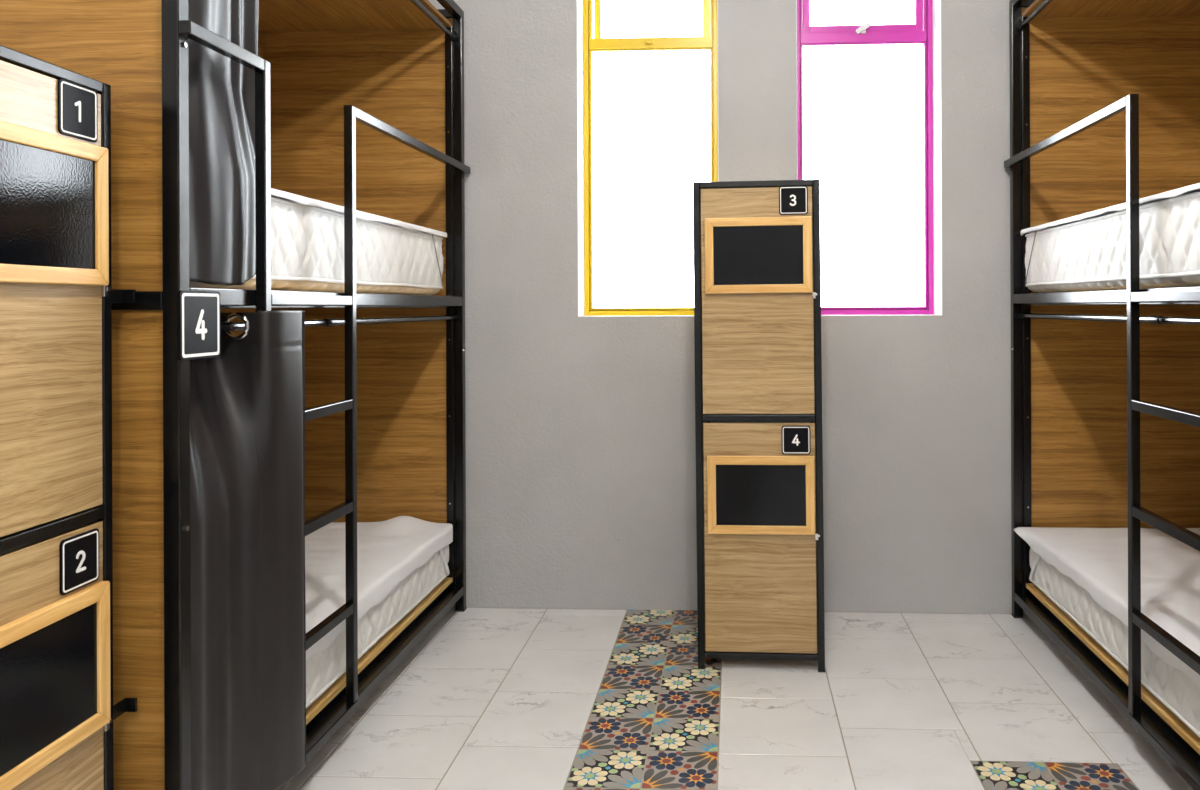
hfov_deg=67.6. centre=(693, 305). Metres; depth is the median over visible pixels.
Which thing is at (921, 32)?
window
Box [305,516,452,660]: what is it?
protector
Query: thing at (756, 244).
locker
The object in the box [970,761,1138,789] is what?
tiles
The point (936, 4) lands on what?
trim
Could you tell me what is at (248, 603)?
curtain
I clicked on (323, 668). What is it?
mattress
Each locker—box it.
[0,45,136,789]
[693,179,824,671]
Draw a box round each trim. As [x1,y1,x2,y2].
[577,0,718,316]
[796,0,941,315]
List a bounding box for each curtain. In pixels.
[188,0,258,285]
[190,310,305,789]
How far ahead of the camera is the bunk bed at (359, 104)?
2.84 m
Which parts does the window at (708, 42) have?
sash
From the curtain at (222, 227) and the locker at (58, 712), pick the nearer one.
the locker at (58, 712)
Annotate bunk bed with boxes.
[0,0,469,789]
[1004,0,1199,789]
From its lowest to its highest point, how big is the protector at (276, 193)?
0.252 m
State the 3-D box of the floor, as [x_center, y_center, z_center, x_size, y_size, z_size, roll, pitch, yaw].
[0.059,1.460,1.179,4.860,0.120,6.460,0,0,3]
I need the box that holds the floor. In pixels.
[282,608,1192,789]
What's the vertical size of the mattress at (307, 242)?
0.275 m
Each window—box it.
[583,0,717,315]
[797,0,933,314]
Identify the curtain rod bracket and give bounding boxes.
[448,32,455,40]
[450,313,457,321]
[1017,22,1026,30]
[1018,311,1026,319]
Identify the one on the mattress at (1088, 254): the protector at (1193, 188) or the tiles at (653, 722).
the protector at (1193, 188)
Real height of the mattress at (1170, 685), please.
0.240 m
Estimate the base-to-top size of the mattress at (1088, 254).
0.266 m
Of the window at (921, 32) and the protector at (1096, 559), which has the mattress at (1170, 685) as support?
the protector at (1096, 559)
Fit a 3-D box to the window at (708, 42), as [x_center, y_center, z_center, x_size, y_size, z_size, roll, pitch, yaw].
[-0.203,-0.900,4.314,0.654,1.898,0.122,0,0,3]
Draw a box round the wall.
[428,0,1026,613]
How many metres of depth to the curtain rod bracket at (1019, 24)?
3.95 m
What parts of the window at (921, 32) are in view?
sash, handle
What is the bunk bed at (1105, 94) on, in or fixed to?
on the floor
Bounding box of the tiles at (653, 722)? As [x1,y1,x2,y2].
[564,610,721,789]
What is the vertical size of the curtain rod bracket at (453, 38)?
0.037 m
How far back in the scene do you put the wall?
4.10 m
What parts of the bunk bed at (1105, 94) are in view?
post, rail, rail, curtain rod, guard rail, bunk rail, rail, panel, curtain rod, roof panel, bunk rail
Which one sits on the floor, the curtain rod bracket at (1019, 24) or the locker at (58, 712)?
the locker at (58, 712)
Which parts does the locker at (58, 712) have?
door, door, chalkboard frame, chalkboard frame, number plate, number plate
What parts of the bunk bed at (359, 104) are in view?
panel, bunk rail, panel, post, number plate, guard rail, panel, bunk rail, bunk rail, curtain rod, roof panel, panel, rail, guard rail, curtain rod, rail, rail, post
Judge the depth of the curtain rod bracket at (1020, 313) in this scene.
3.95 m
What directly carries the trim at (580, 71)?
attached to the wall
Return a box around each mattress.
[189,196,442,295]
[306,545,448,708]
[1025,192,1199,292]
[1029,547,1199,737]
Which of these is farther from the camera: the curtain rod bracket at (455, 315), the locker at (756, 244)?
the curtain rod bracket at (455, 315)
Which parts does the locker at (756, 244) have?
panel, door, chalkboard frame, panel, door, panel, chalkboard frame, number plate, number plate, panel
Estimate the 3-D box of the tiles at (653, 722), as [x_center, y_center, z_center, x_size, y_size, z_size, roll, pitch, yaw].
[-0.221,1.416,1.106,0.444,0.030,5.990,0,0,3]
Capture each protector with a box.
[271,188,446,286]
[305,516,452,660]
[1014,527,1199,686]
[1021,183,1199,282]

